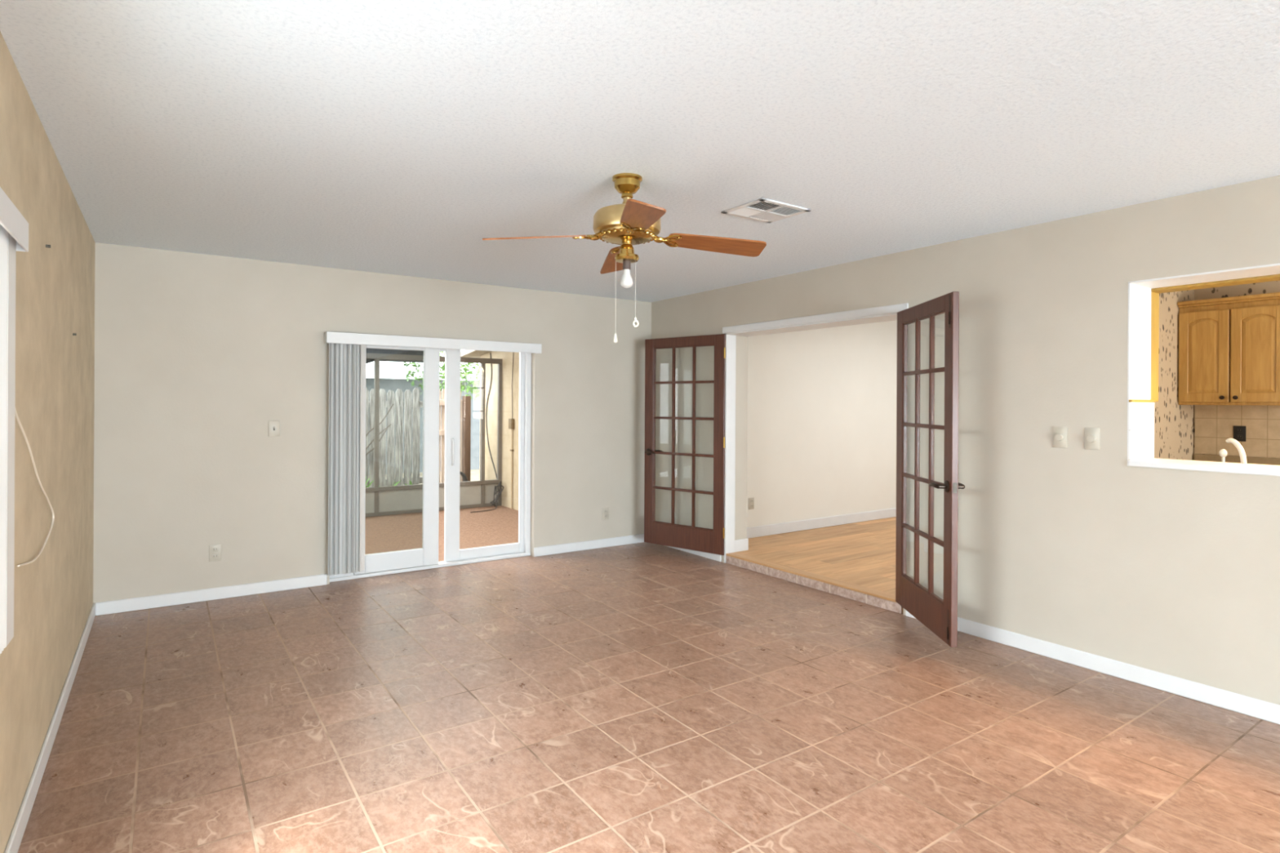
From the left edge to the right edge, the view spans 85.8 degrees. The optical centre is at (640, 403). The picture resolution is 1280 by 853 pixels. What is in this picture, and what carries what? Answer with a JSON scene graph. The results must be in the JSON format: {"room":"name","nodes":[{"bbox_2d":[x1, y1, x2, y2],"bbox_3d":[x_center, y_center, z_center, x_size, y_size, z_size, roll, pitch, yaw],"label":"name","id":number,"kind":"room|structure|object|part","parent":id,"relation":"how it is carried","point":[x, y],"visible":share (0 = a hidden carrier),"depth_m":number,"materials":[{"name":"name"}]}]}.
{"room":"empty living room","nodes":[
{"label":"empty living room","id":0,"kind":"room"},
{"bbox_2d":[0,31,94,852],"bbox_3d":[-0.487,0.238,-0.151,0.200,2.540,11.503,0,0,-35],"label":"wall","id":1,"kind":"structure","parent":0,"point":[55,286],"depth_m":2.64,"materials":[{"name":"beige paint"}]},
{"bbox_2d":[0,186,28,653],"bbox_3d":[-1.267,0.074,1.207,0.056,1.188,1.885,0,0,-35],"label":"vertical blinds","id":2,"kind":"object","parent":1,"relation":"attached to","point":[14,228],"visible":1,"depth_m":1.88,"materials":[{"name":"white paint"}]},
{"bbox_2d":[14,405,54,566],"bbox_3d":[-2.114,0.255,2.402,0.010,0.596,0.917,0,0,-34],"label":"blind cord","id":3,"kind":"object","parent":1,"relation":"attached to","point":[15,412],"visible":0.84,"depth_m":2.40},
{"bbox_2d":[4,603,95,852],"bbox_3d":[-0.357,1.366,-0.161,0.013,0.085,11.333,0,0,-35],"label":"baseboard","id":4,"kind":"structure","parent":1,"relation":"attached to","point":[17,833],"depth_m":2.64,"materials":[{"name":"white paint"}]},
{"bbox_2d":[93,242,651,603],"bbox_3d":[-1.785,0.231,5.838,4.465,2.540,0.170,0,0,-35],"label":"wall","id":5,"kind":"structure","parent":0,"point":[196,354],"depth_m":5.08,"materials":[{"name":"paint"}]},
{"bbox_2d":[208,544,221,561],"bbox_3d":[-3.018,1.062,4.881,0.074,0.116,0.008,0,0,-35],"label":"wall outlet","id":6,"kind":"object","parent":5,"relation":"attached to","point":[215,550],"visible":1,"depth_m":4.88,"materials":[{"name":"beige plastic"}]},
{"bbox_2d":[212,546,217,551],"bbox_3d":[-3.017,1.038,4.879,0.034,0.030,0.004,0,0,-35],"label":"receptacle","id":7,"kind":"object","parent":6,"relation":"attached to","point":[214,548],"depth_m":4.88,"materials":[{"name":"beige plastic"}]},
{"bbox_2d":[212,554,217,558],"bbox_3d":[-3.017,1.086,4.879,0.034,0.030,0.004,0,0,-35],"label":"receptacle","id":8,"kind":"object","parent":6,"relation":"attached to","point":[214,556],"depth_m":4.88,"materials":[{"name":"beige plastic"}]},
{"bbox_2d":[268,420,279,436],"bbox_3d":[-2.708,0.189,5.084,0.074,0.116,0.021,0,0,-35],"label":"light switch","id":9,"kind":"object","parent":5,"relation":"attached to","point":[273,425],"visible":1,"depth_m":5.09,"materials":[{"name":"beige plastic"}]},
{"bbox_2d":[95,533,644,615],"bbox_3d":[-1.740,1.358,5.762,4.439,0.085,0.013,0,0,-35],"label":"baseboard","id":10,"kind":"structure","parent":5,"relation":"attached to","point":[233,591],"depth_m":4.99,"materials":[{"name":"white paint"}]},
{"bbox_2d":[329,344,531,582],"bbox_3d":[-1.753,0.426,5.897,1.727,1.950,0.110,0,0,-35],"label":"door","id":11,"kind":"structure","parent":5,"relation":"in","point":[424,557],"depth_m":5.96,"materials":[{"name":"white plastic"}]},
{"bbox_3d":[-2.008,0.424,5.686,0.679,1.890,0.038,0,0,-35],"label":"panel","id":12,"kind":"part","parent":11,"relation":"part of","materials":[{"name":"white plastic"}]},
{"bbox_3d":[-1.628,0.421,5.960,0.036,0.260,0.048,0,0,-35],"label":"handle","id":13,"kind":"part","parent":11,"relation":"part of","materials":[{"name":"white paint"}]},
{"bbox_3d":[-1.390,0.429,6.170,0.744,1.892,0.033,0,0,-35],"label":"panel","id":14,"kind":"part","parent":11,"relation":"part of","materials":[{"name":"clear glass"}]},
{"bbox_2d":[324,331,541,576],"bbox_3d":[-1.669,0.391,5.749,1.793,1.856,0.107,0,0,-35],"label":"vertical blinds","id":15,"kind":"object","parent":5,"relation":"attached to","point":[347,351],"visible":1,"depth_m":5.33,"materials":[{"name":"white paint"}]},
{"bbox_2d":[602,507,608,519],"bbox_3d":[-0.347,1.082,6.724,0.074,0.116,0.008,0,0,-35],"label":"wall outlet","id":16,"kind":"object","parent":5,"relation":"attached to","point":[605,510],"visible":1,"depth_m":6.72,"materials":[{"name":"beige plastic"}]},
{"bbox_2d":[364,505,518,561],"bbox_3d":[-3.739,1.480,6.533,6.450,0.120,3.187,0,0,-35],"label":"floor","id":17,"kind":"structure","parent":0,"point":[500,526],"depth_m":7.73,"materials":[{"name":"brown concrete"}]},
{"bbox_2d":[364,353,502,516],"bbox_3d":[-4.608,0.393,7.799,6.449,2.045,0.060,0,0,-35],"label":"screen enclosure","id":18,"kind":"object","parent":17,"relation":"on","point":[404,499],"visible":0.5,"depth_m":8.99,"materials":[{"name":"paint"}]},
{"bbox_3d":[-3.777,1.241,8.371,1.021,0.267,0.010,0,0,-35],"label":"kick panel","id":19,"kind":"part","parent":18,"relation":"part of","materials":[{"name":"white metal"}]},
{"bbox_3d":[-3.333,0.412,8.679,0.052,1.930,0.052,0,0,-35],"label":"post","id":20,"kind":"part","parent":18,"relation":"part of","materials":[{"name":"brown metal"}]},
{"bbox_2d":[365,348,423,364],"bbox_3d":[-5.052,-0.606,7.571,5.650,0.242,0.025,0,0,-35],"label":"fascia","id":21,"kind":"object","parent":18,"relation":"attached to","point":[368,350],"visible":0.1,"depth_m":8.85,"materials":[{"name":"grey metal"}]},
{"bbox_3d":[-2.759,1.247,9.074,1.350,0.267,0.010,0,0,-35],"label":"kick panel","id":22,"kind":"part","parent":18,"relation":"part of","materials":[{"name":"white metal"}]},
{"bbox_3d":[-4.613,1.393,7.799,6.449,0.045,0.050,0,0,-35],"label":"sill rail","id":23,"kind":"part","parent":18,"relation":"part of","materials":[{"name":"metal"}]},
{"bbox_3d":[-4.612,1.079,7.799,6.449,0.052,0.060,0,0,-35],"label":"chair rail","id":24,"kind":"part","parent":18,"relation":"part of","materials":[{"name":"metal"}]},
{"bbox_3d":[-2.179,0.418,9.475,0.052,1.930,0.052,0,0,-35],"label":"post","id":25,"kind":"part","parent":18,"relation":"part of","materials":[{"name":"metal"}]},
{"bbox_3d":[-2.079,1.251,9.543,0.198,0.267,0.010,0,0,-35],"label":"kick panel","id":26,"kind":"part","parent":18,"relation":"part of","materials":[{"name":"beige metal"}]},
{"bbox_3d":[-1.974,0.420,9.617,0.050,1.930,0.052,0,0,-35],"label":"post","id":27,"kind":"part","parent":18,"relation":"part of","materials":[{"name":"brown metal"}]},
{"bbox_2d":[470,480,503,512],"bbox_3d":[-2.057,1.253,9.234,0.182,0.354,0.651,0,0,21],"label":"cable","id":28,"kind":"object","parent":17,"relation":"on","point":[494,500],"visible":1,"depth_m":9.43,"materials":[{"name":"black rubber"}]},
{"bbox_2d":[460,350,492,358],"bbox_3d":[-3.951,-0.929,6.992,6.800,0.485,4.197,0,0,-35],"label":"ceiling","id":29,"kind":"structure","parent":0,"point":[465,353],"depth_m":10.10,"materials":[{"name":"white paint"}]},
{"bbox_2d":[479,351,519,510],"bbox_3d":[-1.209,0.169,8.730,0.200,2.770,3.937,0,0,-35],"label":"wall","id":30,"kind":"structure","parent":0,"point":[506,357],"depth_m":9.52,"materials":[{"name":"paint"}]},
{"bbox_2d":[485,352,497,479],"bbox_3d":[-2.130,0.389,9.869,0.018,2.222,0.479,0,0,-35],"label":"cable","id":31,"kind":"object","parent":30,"relation":"attached to","point":[490,353],"visible":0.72,"depth_m":9.95,"materials":[{"name":"brown rubber"}]},
{"bbox_2d":[508,351,514,508],"bbox_3d":[-1.748,0.338,9.289,0.049,2.175,0.100,0,0,-35],"label":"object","id":32,"kind":"object","parent":30,"relation":"attached to","point":[511,421],"visible":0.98,"depth_m":9.28,"materials":[{"name":"paint"}]},
{"bbox_2d":[0,0,1279,302],"bbox_3d":[1.526,-1.081,1.111,4.935,0.120,11.703,0,0,-35],"label":"ceiling","id":33,"kind":"structure","parent":0,"point":[396,137],"depth_m":2.50,"materials":[{"name":"white paint"}]},
{"bbox_2d":[482,173,766,342],"bbox_3d":[-0.065,-0.653,3.152,0.993,0.754,0.993,0,0,37],"label":"ceiling fan","id":34,"kind":"object","parent":33,"relation":"hanging from","point":[628,224],"visible":1,"depth_m":3.12,"materials":[{"name":"brown wood"}]},
{"bbox_3d":[-0.477,-0.742,3.094,0.456,0.068,0.147,0,0,-8],"label":"blade","id":35,"kind":"part","parent":34,"relation":"part of","materials":[{"name":"brown wood"}]},
{"bbox_3d":[-0.117,-0.297,3.154,0.020,0.042,0.020,0,0,-35],"label":"chain pull","id":36,"kind":"part","parent":34,"relation":"part of","materials":[{"name":"beige plastic"}]},
{"bbox_3d":[-0.123,-0.740,3.564,0.147,0.068,0.456,0,0,-8],"label":"blade","id":37,"kind":"part","parent":34,"relation":"part of","materials":[{"name":"brown wood"}]},
{"bbox_3d":[-0.066,-0.568,3.152,0.059,0.088,0.059,0,0,-35],"label":"bulb","id":38,"kind":"part","parent":34,"relation":"part of","materials":[{"name":"white glass"}]},
{"bbox_2d":[622,260,631,270],"bbox_3d":[-0.065,-0.630,3.152,0.036,0.040,0.036,0,0,-35],"label":"socket","id":39,"kind":"object","parent":34,"relation":"attached to","point":[626,264],"depth_m":3.14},
{"bbox_3d":[-0.025,-0.527,3.184,0.001,0.275,0.001,0,0,-35],"label":"pull chain","id":40,"kind":"part","parent":34,"relation":"part of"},
{"bbox_3d":[-0.024,-0.372,3.186,0.033,0.044,0.010,0,0,-35],"label":"chain pull","id":41,"kind":"part","parent":34,"relation":"part of","materials":[{"name":"beige plastic"}]},
{"bbox_3d":[-0.007,-0.739,2.739,0.147,0.068,0.456,0,0,-8],"label":"blade","id":42,"kind":"part","parent":34,"relation":"part of","materials":[{"name":"brown wood"}]},
{"bbox_3d":[0.348,-0.737,3.210,0.456,0.068,0.147,0,0,-8],"label":"blade","id":43,"kind":"part","parent":34,"relation":"part of","materials":[{"name":"brown wood"}]},
{"bbox_2d":[720,197,811,222],"bbox_3d":[0.665,-1.022,3.670,0.362,0.008,0.312,0,0,-35],"label":"ceiling vent","id":44,"kind":"object","parent":33,"relation":"in","point":[763,210],"visible":1,"depth_m":3.66,"materials":[{"name":"white metal"}]},
{"bbox_2d":[17,542,1279,852],"bbox_3d":[1.409,1.478,1.040,4.685,0.120,11.703,0,0,-35],"label":"floor","id":45,"kind":"structure","parent":0,"point":[643,697],"depth_m":2.96,"materials":[{"name":"tile"}]},
{"bbox_2d":[735,516,902,613],"bbox_3d":[3.042,1.437,6.430,4.105,0.180,2.880,0,0,-35],"label":"floor","id":46,"kind":"structure","parent":0,"point":[863,553],"depth_m":6.21,"materials":[{"name":"brown wood"}]},
{"bbox_2d":[746,320,897,527],"bbox_3d":[2.328,0.253,7.773,3.965,2.540,0.150,0,0,-35],"label":"wall","id":47,"kind":"structure","parent":0,"point":[821,429],"depth_m":7.42,"materials":[{"name":"paint"}]},
{"bbox_2d":[748,497,754,509],"bbox_3d":[1.095,0.996,6.829,0.074,0.116,0.008,0,0,-35],"label":"wall outlet","id":48,"kind":"object","parent":47,"relation":"attached to","point":[751,500],"visible":1,"depth_m":6.83,"materials":[{"name":"beige plastic"}]},
{"bbox_2d":[746,507,896,538],"bbox_3d":[2.333,1.290,7.681,3.853,0.105,0.014,0,0,-35],"label":"baseboard","id":49,"kind":"structure","parent":47,"relation":"attached to","point":[791,526],"depth_m":7.37,"materials":[{"name":"white paint"}]},
{"bbox_2d":[651,175,1279,705],"bbox_3d":[3.381,0.259,2.518,0.270,2.540,11.503,0,0,-35],"label":"wall","id":50,"kind":"structure","parent":0,"point":[1173,572],"depth_m":3.80,"materials":[{"name":"paint"}]},
{"bbox_2d":[644,333,725,555],"bbox_3d":[0.398,0.366,6.383,0.918,1.960,0.168,0,0,39],"label":"french door","id":51,"kind":"structure","parent":50,"relation":"in","point":[691,537],"depth_m":6.33,"materials":[{"name":"brown wood"}]},
{"bbox_3d":[0.084,0.470,6.574,0.141,0.068,0.066,0,0,39],"label":"handle","id":52,"kind":"part","parent":51,"relation":"part of","materials":[{"name":"brown metal"}]},
{"bbox_2d":[734,538,748,551],"bbox_3d":[0.790,1.282,6.374,0.173,0.105,0.413,0,0,-35],"label":"baseboard","id":53,"kind":"object","parent":50,"relation":"attached to","point":[740,544],"visible":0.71,"depth_m":6.20,"materials":[{"name":"white paint"}]},
{"bbox_2d":[725,551,896,602],"bbox_3d":[1.296,1.342,5.395,0.115,0.018,1.760,0,0,-35],"label":"trim","id":54,"kind":"structure","parent":50,"relation":"attached to","point":[890,597],"depth_m":5.28,"materials":[{"name":"brown wood"}]},
{"bbox_2d":[725,555,902,613],"bbox_3d":[1.257,1.384,5.368,0.019,0.066,1.760,0,0,-35],"label":"trim","id":55,"kind":"structure","parent":50,"relation":"attached to","point":[851,594],"depth_m":5.22,"materials":[{"name":"tile"}]},
{"bbox_2d":[722,302,908,563],"bbox_3d":[1.360,0.374,5.436,0.282,2.087,1.860,0,0,-35],"label":"trim","id":56,"kind":"structure","parent":50,"relation":"attached to","point":[889,313],"depth_m":6.04,"materials":[{"name":"white paint"}]},
{"bbox_2d":[895,291,964,647],"bbox_3d":[1.730,0.364,4.212,0.168,1.951,0.885,0,0,1],"label":"french door","id":57,"kind":"structure","parent":50,"relation":"in","point":[940,615],"depth_m":4.08,"materials":[{"name":"brown wood"}]},
{"bbox_3d":[1.671,0.464,3.866,0.066,0.068,0.141,0,0,1],"label":"handle","id":58,"kind":"part","parent":57,"relation":"part of","materials":[{"name":"brown metal"}]},
{"bbox_3d":[1.773,0.465,3.864,0.066,0.068,0.141,0,0,1],"label":"handle","id":59,"kind":"part","parent":57,"relation":"part of","materials":[{"name":"brown metal"}]},
{"bbox_2d":[665,545,1279,724],"bbox_3d":[3.311,1.386,2.363,0.013,0.085,11.320,0,0,-35],"label":"baseboard","id":60,"kind":"structure","parent":50,"relation":"attached to","point":[1244,704],"depth_m":3.54,"materials":[{"name":"white paint"}]},
{"bbox_2d":[1053,426,1067,448],"bbox_3d":[2.313,0.189,3.807,0.024,0.116,0.074,0,0,-35],"label":"dimmer switch","id":61,"kind":"object","parent":50,"relation":"attached to","point":[1060,434],"visible":1,"depth_m":3.80,"materials":[{"name":"beige plastic"}]},
{"bbox_3d":[2.312,0.189,3.806,0.020,0.040,0.040,0,0,-35],"label":"knob","id":62,"kind":"part","parent":61,"relation":"part of","materials":[{"name":"beige plastic"}]},
{"bbox_2d":[1084,427,1100,449],"bbox_3d":[2.404,0.190,3.675,0.024,0.116,0.074,0,0,-35],"label":"dimmer switch","id":63,"kind":"object","parent":50,"relation":"attached to","point":[1091,434],"visible":1,"depth_m":3.67,"materials":[{"name":"beige plastic"}]},
{"bbox_3d":[2.402,0.190,3.674,0.020,0.040,0.040,0,0,-35],"label":"knob","id":64,"kind":"part","parent":63,"relation":"part of","materials":[{"name":"beige plastic"}]},
{"bbox_2d":[1128,402,1154,460],"bbox_3d":[2.636,0.147,3.624,0.302,0.300,0.009,0,0,-35],"label":"trim","id":65,"kind":"structure","parent":50,"relation":"attached to","point":[1141,415],"depth_m":3.61,"materials":[{"name":"white paint"}]},
{"bbox_2d":[1128,399,1155,402],"bbox_3d":[2.637,-0.010,3.621,0.306,0.014,0.015,0,0,-35],"label":"trim","id":66,"kind":"structure","parent":50,"relation":"attached to","point":[1130,400],"depth_m":3.59,"materials":[{"name":"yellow wood"}]},
{"bbox_2d":[1127,263,1279,466],"bbox_3d":[3.131,-0.147,2.887,0.274,0.948,1.797,0,0,-35],"label":"trim","id":67,"kind":"structure","parent":50,"relation":"attached to","point":[1139,343],"depth_m":3.57,"materials":[{"name":"white paint"}]},
{"bbox_2d":[1128,457,1279,476],"bbox_3d":[3.133,0.312,2.885,0.302,0.030,1.789,0,0,-35],"label":"trim","id":68,"kind":"structure","parent":50,"relation":"attached to","point":[1184,464],"depth_m":3.30,"materials":[{"name":"white paint"}]},
{"bbox_2d":[1151,274,1279,401],"bbox_3d":[3.273,-0.383,3.047,0.131,0.758,1.900,0,0,-35],"label":"window frame","id":69,"kind":"structure","parent":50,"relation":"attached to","point":[1155,292],"depth_m":3.72,"materials":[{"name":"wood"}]},
{"bbox_3d":[2.762,-0.312,3.787,0.131,0.610,0.102,0,0,-35],"label":"panel","id":70,"kind":"part","parent":69,"relation":"part of","materials":[{"name":"brown wood"}]},
{"bbox_3d":[3.274,-0.681,3.047,0.131,0.162,1.900,0,0,-35],"label":"header panel","id":71,"kind":"part","parent":69,"relation":"part of","materials":[{"name":"brown wood"}]},
{"bbox_2d":[1154,289,1194,460],"bbox_3d":[3.377,0.259,4.783,2.295,2.540,0.065,0,0,-35],"label":"wall","id":72,"kind":"structure","parent":0,"point":[1173,421],"depth_m":5.14,"materials":[{"name":"paper"}]},
{"bbox_2d":[1193,280,1279,460],"bbox_3d":[5.389,0.270,3.993,0.120,2.540,3.650,0,0,-35],"label":"wall","id":73,"kind":"structure","parent":0,"point":[1273,286],"depth_m":5.20,"materials":[{"name":"paint"}]},
{"bbox_2d":[1177,292,1279,405],"bbox_3d":[4.375,-0.372,5.027,0.380,0.777,0.658,0,0,-35],"label":"upper cabinet","id":74,"kind":"object","parent":73,"relation":"attached to","point":[1229,347],"visible":1,"depth_m":4.96,"materials":[{"name":"brown wood"}]},
{"bbox_3d":[4.148,-0.348,5.080,0.006,0.544,0.173,0,0,-35],"label":"raised panel","id":75,"kind":"part","parent":74,"relation":"part of","materials":[{"name":"brown wood"}]},
{"bbox_3d":[4.147,-0.341,5.080,0.008,0.668,0.297,0,0,-35],"label":"stile frame","id":76,"kind":"part","parent":74,"relation":"part of","materials":[{"name":"brown wood"}]},
{"bbox_3d":[4.158,-0.341,5.087,0.018,0.668,0.297,0,0,-35],"label":"door","id":77,"kind":"part","parent":74,"relation":"part of","materials":[{"name":"brown wood"}]},
{"bbox_3d":[4.383,-0.740,5.031,0.363,0.042,0.658,0,0,-35],"label":"crown","id":78,"kind":"part","parent":74,"relation":"part of","materials":[{"name":"brown wood"}]},
{"bbox_3d":[4.325,-0.340,4.823,0.008,0.668,0.303,0,0,-35],"label":"stile frame","id":79,"kind":"part","parent":74,"relation":"part of","materials":[{"name":"brown wood"}]},
{"bbox_3d":[4.335,-0.340,4.830,0.018,0.668,0.303,0,0,-35],"label":"door","id":80,"kind":"part","parent":74,"relation":"part of","materials":[{"name":"brown wood"}]},
{"bbox_3d":[4.325,-0.347,4.823,0.006,0.544,0.179,0,0,-35],"label":"raised panel","id":81,"kind":"part","parent":74,"relation":"part of","materials":[{"name":"brown wood"}]},
{"bbox_2d":[1194,404,1279,457],"bbox_3d":[5.356,0.211,3.925,0.012,0.380,3.575,0,0,-35],"label":"backsplash","id":82,"kind":"structure","parent":73,"relation":"attached to","point":[1214,424],"depth_m":5.18,"materials":[{"name":"beige tile"}]},
{"bbox_2d":[1233,426,1245,441],"bbox_3d":[4.488,0.230,5.164,0.008,0.116,0.074,0,0,-35],"label":"wall outlet","id":83,"kind":"object","parent":73,"relation":"attached to","point":[1239,432],"visible":0.96,"depth_m":5.16,"materials":[{"name":"black plastic"}]},
{"bbox_2d":[1236,428,1242,432],"bbox_3d":[4.487,0.206,5.162,0.004,0.030,0.034,0,0,-35],"label":"receptacle","id":84,"kind":"object","parent":83,"relation":"attached to","point":[1238,430],"depth_m":5.16,"materials":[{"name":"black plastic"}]},
{"bbox_2d":[1236,435,1242,439],"bbox_3d":[4.487,0.254,5.162,0.004,0.030,0.034,0,0,-35],"label":"receptacle","id":85,"kind":"object","parent":83,"relation":"attached to","point":[1238,437],"depth_m":5.16,"materials":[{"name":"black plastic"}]},
{"bbox_3d":[4.407,1.484,3.281,2.295,0.100,3.585,0,0,-35],"label":"floor","id":86,"kind":"structure","parent":0,"visible":0},
{"bbox_2d":[1194,453,1279,465],"bbox_3d":[5.070,0.919,3.788,0.608,1.037,3.472,0,0,-35],"label":"countertop","id":87,"kind":"structure","parent":86,"relation":"on","point":[1217,458],"depth_m":5.16,"materials":[{"name":"laminate"}]},
{"bbox_3d":[3.646,0.974,2.928,0.632,0.912,3.272,0,0,-35],"label":"countertop","id":88,"kind":"structure","parent":86,"relation":"on","visible":0},
{"bbox_2d":[1218,438,1246,463],"bbox_3d":[3.106,0.350,3.599,0.059,0.330,0.127,0,0,-28],"label":"kitchen faucet","id":89,"kind":"object","parent":88,"relation":"on","point":[1223,453],"visible":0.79,"depth_m":3.59,"materials":[{"name":"white metal"}]},
{"bbox_3d":[3.072,0.379,3.634,0.034,0.272,0.034,0,0,-35],"label":"knob","id":90,"kind":"part","parent":89,"relation":"part of","materials":[{"name":"white ceramic"}]},
{"label":"outside","id":91,"kind":"structure","parent":0,"visible":0},
{"bbox_2d":[368,469,479,486],"bbox_3d":[-8.645,1.574,15.357,32.000,0.180,16.910,0,0,-35],"label":"ground","id":92,"kind":"structure","parent":91,"point":[474,473],"depth_m":14.36,"materials":[{"name":"soil"}]},
{"bbox_2d":[365,476,373,487],"bbox_3d":[-3.635,1.223,8.912,0.307,0.577,0.422,0,0,9],"label":"leafy plant","id":93,"kind":"object","parent":92,"relation":"on","point":[368,486],"visible":0.03,"depth_m":9.02,"materials":[{"name":"green plant"}]},
{"bbox_2d":[365,404,393,455],"bbox_3d":[-3.614,0.700,9.321,0.514,1.623,0.055,0,0,-35],"label":"bare shrub","id":94,"kind":"object","parent":92,"relation":"on","point":[393,404],"visible":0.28,"depth_m":9.36,"materials":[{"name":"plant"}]},
{"bbox_2d":[365,387,422,487],"bbox_3d":[-5.652,0.625,8.317,6.120,1.749,0.174,0,0,-35],"label":"wooden fence","id":95,"kind":"object","parent":92,"relation":"on","point":[395,415],"visible":0.15,"depth_m":9.74,"materials":[{"name":"grey wood"}]},
{"bbox_3d":[-5.641,1.105,8.298,6.120,0.090,0.040,0,0,-35],"label":"rail","id":96,"kind":"part","parent":95,"relation":"part of","materials":[{"name":"grey wood"}]},
{"bbox_3d":[-5.635,0.005,8.298,6.120,0.090,0.040,0,0,-35],"label":"rail","id":97,"kind":"part","parent":95,"relation":"part of","materials":[{"name":"grey wood"}]},
{"bbox_2d":[365,361,479,475],"bbox_3d":[-9.619,0.128,15.020,20.400,2.700,6.350,0,0,-35],"label":"neighbor house","id":98,"kind":"structure","parent":92,"relation":"on","point":[387,370],"depth_m":14.85,"materials":[{"name":"grey"}]},
{"bbox_2d":[397,349,479,400],"bbox_3d":[-3.387,-0.289,12.606,2.249,3.617,2.036,0,0,-35],"label":"leafy tree","id":99,"kind":"object","parent":92,"relation":"on","point":[464,366],"visible":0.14,"depth_m":12.46,"materials":[{"name":"green plant"}]},
{"bbox_2d":[459,471,467,481],"bbox_3d":[-2.631,1.236,9.926,0.294,0.508,0.142,0,0,-40],"label":"garden hose","id":100,"kind":"object","parent":92,"relation":"on","point":[464,476],"visible":0.2,"depth_m":9.94,"materials":[{"name":"black rubber"}]},
{"bbox_2d":[462,395,471,481],"bbox_3d":[-2.589,0.706,10.208,0.100,1.620,0.100,0,0,-35],"label":"gate post","id":101,"kind":"object","parent":92,"relation":"on","point":[466,442],"visible":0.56,"depth_m":10.17,"materials":[{"name":"brown wood"}]},
{"bbox_2d":[439,388,462,483],"bbox_3d":[-2.841,0.630,10.068,0.455,1.670,0.060,0,0,-35],"label":"wooden gate","id":102,"kind":"object","parent":101,"relation":"attached to","point":[442,402],"visible":0.19,"depth_m":10.05,"materials":[{"name":"brown wood"}]},
{"bbox_3d":[-2.836,-0.007,10.065,0.455,0.085,0.029,0,0,-35],"label":"rail","id":103,"kind":"part","parent":102,"relation":"part of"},
{"bbox_3d":[-2.838,0.432,10.065,0.455,0.085,0.029,0,0,-35],"label":"rail","id":104,"kind":"part","parent":102,"relation":"part of","materials":[{"name":"brown wood"}]}
]}

